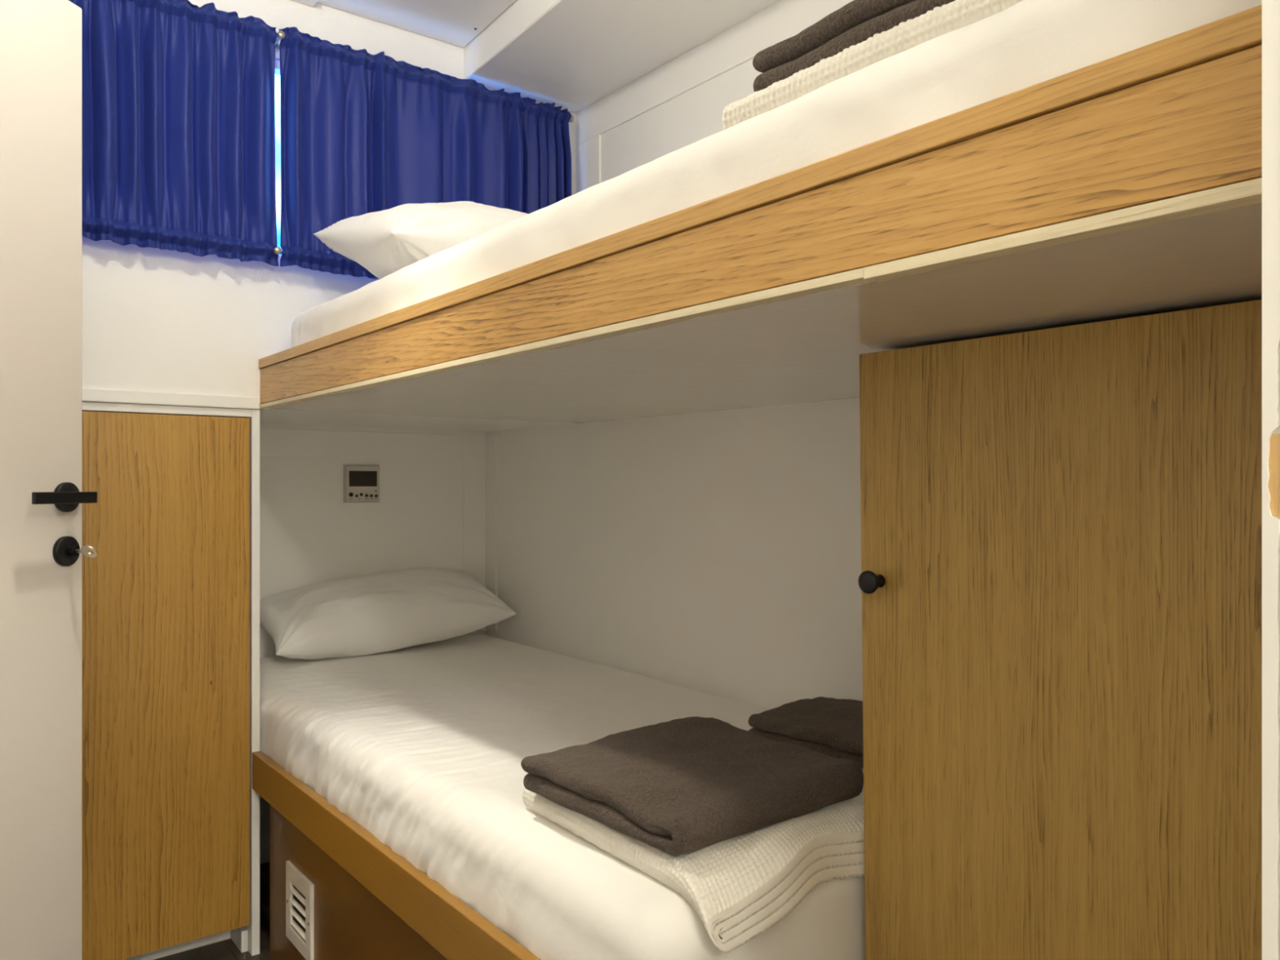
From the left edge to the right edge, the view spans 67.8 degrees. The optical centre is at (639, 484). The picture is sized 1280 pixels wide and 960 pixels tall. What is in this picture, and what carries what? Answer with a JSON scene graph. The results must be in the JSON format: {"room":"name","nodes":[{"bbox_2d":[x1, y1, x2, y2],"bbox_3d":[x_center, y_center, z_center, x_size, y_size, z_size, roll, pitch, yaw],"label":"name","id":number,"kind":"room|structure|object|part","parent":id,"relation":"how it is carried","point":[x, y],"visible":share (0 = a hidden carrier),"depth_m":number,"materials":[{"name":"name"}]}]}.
{"room":"boat cabin","nodes":[
{"label":"boat cabin","id":0,"kind":"room"},
{"bbox_2d":[153,862,273,959],"bbox_3d":[0.100,1.105,0.361,2.999,0.040,5.450,0,0,-38],"label":"floor","id":1,"kind":"structure","parent":0,"point":[226,949],"depth_m":2.23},
{"bbox_2d":[82,401,259,959],"bbox_3d":[-1.309,0.456,2.211,0.669,1.258,0.541,0,0,-38],"label":"cabinet","id":2,"kind":"object","parent":1,"relation":"on","point":[171,589],"visible":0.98,"depth_m":2.08,"materials":[{"name":"brown wood"}]},
{"bbox_2d":[252,751,540,959],"bbox_3d":[-0.245,0.850,2.089,0.901,0.470,2.010,0,0,-38],"label":"bunk","id":3,"kind":"object","parent":1,"relation":"on","point":[371,903],"visible":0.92,"depth_m":1.75,"materials":[{"name":"brown wood"}]},
{"bbox_2d":[285,860,314,959],"bbox_3d":[-0.723,0.905,2.022,0.008,0.164,0.160,0,0,-38],"label":"air vent","id":4,"kind":"object","parent":3,"relation":"attached to","point":[300,890],"visible":1,"depth_m":2.01,"materials":[{"name":"white plastic"}]},
{"bbox_3d":[-0.406,0.870,1.628,0.012,0.430,1.451,0,0,-38],"label":"panel","id":5,"kind":"part","parent":3,"relation":"part of","materials":[{"name":"brown wood"}]},
{"bbox_2d":[259,634,865,959],"bbox_3d":[-0.245,0.567,2.097,0.887,0.174,2.002,0,0,-38],"label":"mattress","id":6,"kind":"object","parent":3,"relation":"on","point":[424,747],"visible":0.62,"depth_m":1.69,"materials":[{"name":"white fabric"}]},
{"bbox_2d":[259,568,516,659],"bbox_3d":[-0.748,0.367,2.791,0.722,0.230,0.315,0,0,-38],"label":"pillow","id":7,"kind":"object","parent":6,"relation":"on","point":[371,614],"visible":0.99,"depth_m":2.67,"materials":[{"name":"white fabric"}]},
{"bbox_2d":[522,787,864,953],"bbox_3d":[0.087,0.483,1.341,0.366,0.096,0.443,0,0,-38],"label":"folded blanket","id":8,"kind":"object","parent":6,"relation":"on","point":[740,887],"visible":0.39,"depth_m":1.16,"materials":[{"name":"white fabric"}]},
{"bbox_2d":[520,716,863,856],"bbox_3d":[0.072,0.409,1.357,0.368,0.066,0.364,0,0,-38],"label":"folded towel","id":9,"kind":"object","parent":8,"relation":"on","point":[680,786],"visible":1,"depth_m":1.28,"materials":[{"name":"brown fabric"}]},
{"bbox_2d":[748,696,863,768],"bbox_3d":[0.436,0.449,1.712,0.243,0.067,0.448,0,0,-41],"label":"folded towel","id":10,"kind":"object","parent":6,"relation":"on","point":[833,727],"visible":0.34,"depth_m":1.74,"materials":[{"name":"brown fabric"}]},
{"bbox_2d":[857,299,1262,959],"bbox_3d":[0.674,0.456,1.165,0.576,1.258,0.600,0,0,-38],"label":"door","id":11,"kind":"structure","parent":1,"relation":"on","point":[1060,580],"depth_m":1.02,"materials":[{"name":"brown wood"}]},
{"bbox_3d":[0.296,0.123,1.208,0.029,0.030,0.030,0,0,-38],"label":"knob","id":12,"kind":"part","parent":11,"relation":"part of","materials":[{"name":"black metal"}]},
{"bbox_2d":[82,0,576,408],"bbox_3d":[-0.946,-0.674,2.177,1.906,1.000,0.059,0,0,-38],"label":"wall","id":13,"kind":"structure","parent":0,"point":[154,319],"depth_m":2.14,"materials":[{"name":"white paint"}]},
{"bbox_2d":[273,246,282,254],"bbox_3d":[-0.860,-0.534,2.176,1.680,0.019,0.064,0,0,-38],"label":"curtain rod","id":14,"kind":"object","parent":13,"relation":"attached to","point":[277,250],"visible":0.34,"depth_m":2.17,"materials":[{"name":"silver metal"}]},
{"bbox_2d":[275,59,281,262],"bbox_3d":[-0.921,-0.759,2.206,1.560,0.481,0.033,0,0,-38],"label":"window","id":15,"kind":"structure","parent":13,"relation":"attached to","point":[277,61],"depth_m":2.24,"materials":[{"name":"clear glass"}]},
{"bbox_2d":[293,0,318,6],"bbox_3d":[-0.795,-1.148,2.239,0.070,0.013,0.044,0,0,-38],"label":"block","id":16,"kind":"object","parent":13,"relation":"attached to","point":[310,2],"visible":1,"depth_m":2.25,"materials":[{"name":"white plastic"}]},
{"bbox_2d":[275,31,573,122],"bbox_3d":[-0.860,-1.028,2.176,1.680,0.019,0.064,0,0,-38],"label":"curtain rod","id":17,"kind":"object","parent":13,"relation":"attached to","point":[281,34],"visible":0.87,"depth_m":2.18,"materials":[{"name":"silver metal"}]},
{"bbox_2d":[68,0,279,266],"bbox_3d":[-1.168,-0.779,1.919,0.860,0.558,0.058,0,0,-37],"label":"curtain","id":18,"kind":"object","parent":17,"relation":"hanging from","point":[179,95],"visible":0.81,"depth_m":2.05,"materials":[{"name":"blue fabric"}]},
{"bbox_2d":[279,26,571,278],"bbox_3d":[-0.512,-0.780,2.425,0.789,0.561,0.050,0,0,-38],"label":"curtain","id":19,"kind":"object","parent":17,"relation":"hanging from","point":[362,132],"visible":0.62,"depth_m":2.35,"materials":[{"name":"blue fabric"}]},
{"bbox_2d":[259,422,487,863],"bbox_3d":[-1.278,0.454,2.608,1.906,1.262,0.050,0,0,-38],"label":"wall","id":20,"kind":"structure","parent":0,"point":[308,535],"depth_m":2.88,"materials":[{"name":"white paint"}]},
{"bbox_2d":[82,400,576,431],"bbox_3d":[-1.114,-0.186,2.394,1.906,0.018,0.590,0,0,-38],"label":"trim","id":21,"kind":"structure","parent":20,"relation":"on","point":[266,415],"depth_m":2.63,"materials":[{"name":"white paint"}]},
{"bbox_2d":[342,464,379,502],"bbox_3d":[-0.847,-0.004,2.898,0.110,0.115,0.018,0,0,-38],"label":"thermostat","id":22,"kind":"object","parent":20,"relation":"attached to","point":[361,482],"visible":1,"depth_m":2.89,"materials":[{"name":"grey plastic"}]},
{"bbox_2d":[259,427,487,632],"bbox_3d":[-0.858,0.161,2.898,0.883,0.648,0.006,0,0,-38],"label":"trim","id":23,"kind":"structure","parent":20,"relation":"attached to","point":[273,442],"depth_m":3.01,"materials":[{"name":"white paint"}]},
{"bbox_2d":[317,0,515,48],"bbox_3d":[0.092,-1.161,-0.070,2.460,0.012,4.776,0,0,-38],"label":"ceiling","id":24,"kind":"structure","parent":0,"point":[454,22],"depth_m":2.33,"materials":[{"name":"paint"}]},
{"bbox_2d":[487,57,862,709],"bbox_3d":[0.269,-0.065,2.204,0.050,2.300,2.741,0,0,-38],"label":"wall","id":25,"kind":"structure","parent":0,"point":[715,553],"depth_m":2.34,"materials":[{"name":"white paint"}]},
{"bbox_2d":[485,435,497,630],"bbox_3d":[-0.488,0.156,3.135,0.010,0.638,0.068,0,0,-38],"label":"trim","id":26,"kind":"structure","parent":25,"relation":"attached to","point":[491,441],"depth_m":3.12,"materials":[{"name":"white paint"}]},
{"bbox_2d":[464,0,779,112],"bbox_3d":[0.268,-1.123,1.780,0.471,0.105,2.070,0,0,-38],"label":"beam","id":27,"kind":"structure","parent":25,"relation":"attached to","point":[571,55],"depth_m":2.31,"materials":[{"name":"paint"}]},
{"bbox_2d":[576,0,853,193],"bbox_3d":[0.452,-0.728,1.922,0.006,0.685,2.071,0,0,-38],"label":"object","id":28,"kind":"structure","parent":25,"relation":"attached to","point":[784,20],"depth_m":2.34,"materials":[{"name":"white paint"}]},
{"bbox_2d":[258,4,1262,423],"bbox_3d":[0.102,-0.233,1.652,0.888,0.114,2.069,0,0,-38],"label":"bunk","id":29,"kind":"object","parent":25,"relation":"attached to","point":[1127,184],"visible":1,"depth_m":0.89,"materials":[{"name":"brown wood"}]},
{"bbox_3d":[0.111,-0.185,1.658,0.866,0.016,2.068,0,0,-38],"label":"board","id":30,"kind":"part","parent":29,"relation":"part of","materials":[{"name":"brown wood"}]},
{"bbox_2d":[291,0,1262,347],"bbox_3d":[0.144,-0.315,1.611,0.868,0.144,1.940,0,0,-38],"label":"mattress","id":31,"kind":"object","parent":29,"relation":"on","point":[1028,43],"visible":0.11,"depth_m":0.88,"materials":[{"name":"white fabric"}]},
{"bbox_2d":[313,200,528,279],"bbox_3d":[-0.316,-0.503,2.113,0.688,0.231,0.502,0,0,-38],"label":"pillow","id":32,"kind":"object","parent":31,"relation":"on","point":[384,242],"visible":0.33,"depth_m":1.86,"materials":[{"name":"white fabric"}]},
{"bbox_2d":[721,0,1022,129],"bbox_3d":[0.364,-0.407,0.983,0.341,0.048,0.467,0,0,-38],"label":"folded blanket","id":33,"kind":"object","parent":31,"relation":"on","point":[955,15],"visible":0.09,"depth_m":0.90,"materials":[{"name":"white fabric"}]},
{"bbox_2d":[752,0,955,92],"bbox_3d":[0.378,-0.461,0.982,0.314,0.062,0.444,0,0,-38],"label":"folded towel","id":34,"kind":"object","parent":33,"relation":"on","point":[856,21],"visible":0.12,"depth_m":0.97,"materials":[{"name":"brown fabric"}]},
{"bbox_2d":[1273,427,1279,519],"bbox_3d":[1.144,-0.065,0.321,0.996,2.300,1.309,0,0,-38],"label":"wall","id":35,"kind":"structure","parent":0,"point":[1277,431],"depth_m":0.53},
{"bbox_2d":[1262,0,1279,959],"bbox_3d":[0.352,-0.035,0.528,0.003,2.240,0.011,0,0,-38],"label":"trim","id":36,"kind":"structure","parent":35,"relation":"attached to","point":[1270,8],"depth_m":0.53,"materials":[{"name":"white paint"}]},
{"bbox_2d":[1267,433,1279,516],"bbox_3d":[0.353,-0.005,0.529,0.002,0.046,0.010,0,0,-38],"label":"trim","id":37,"kind":"structure","parent":35,"relation":"attached to","point":[1273,485],"depth_m":0.53,"materials":[{"name":"brown wood"}]},
{"bbox_3d":[-0.882,-0.065,0.487,0.060,2.300,4.050,0,0,-38],"label":"wall","id":38,"kind":"structure","parent":0,"visible":0},
{"bbox_2d":[0,0,97,959],"bbox_3d":[-1.079,0.106,1.326,0.097,1.933,0.800,0,0,12],"label":"door","id":39,"kind":"structure","parent":38,"relation":"in","point":[42,497],"depth_m":1.63,"materials":[{"name":"paint"}]},
{"bbox_3d":[-0.994,0.022,1.620,0.049,0.020,0.131,0,0,12],"label":"lever handle","id":40,"kind":"part","parent":39,"relation":"part of","materials":[{"name":"black metal"}]},
{"bbox_2d":[75,545,97,557],"bbox_3d":[-0.973,0.117,1.671,0.045,0.023,0.018,0,0,12],"label":"key","id":41,"kind":"object","parent":39,"relation":"in","point":[84,548],"visible":1,"depth_m":1.67,"materials":[{"name":"silver metal"}]}
]}

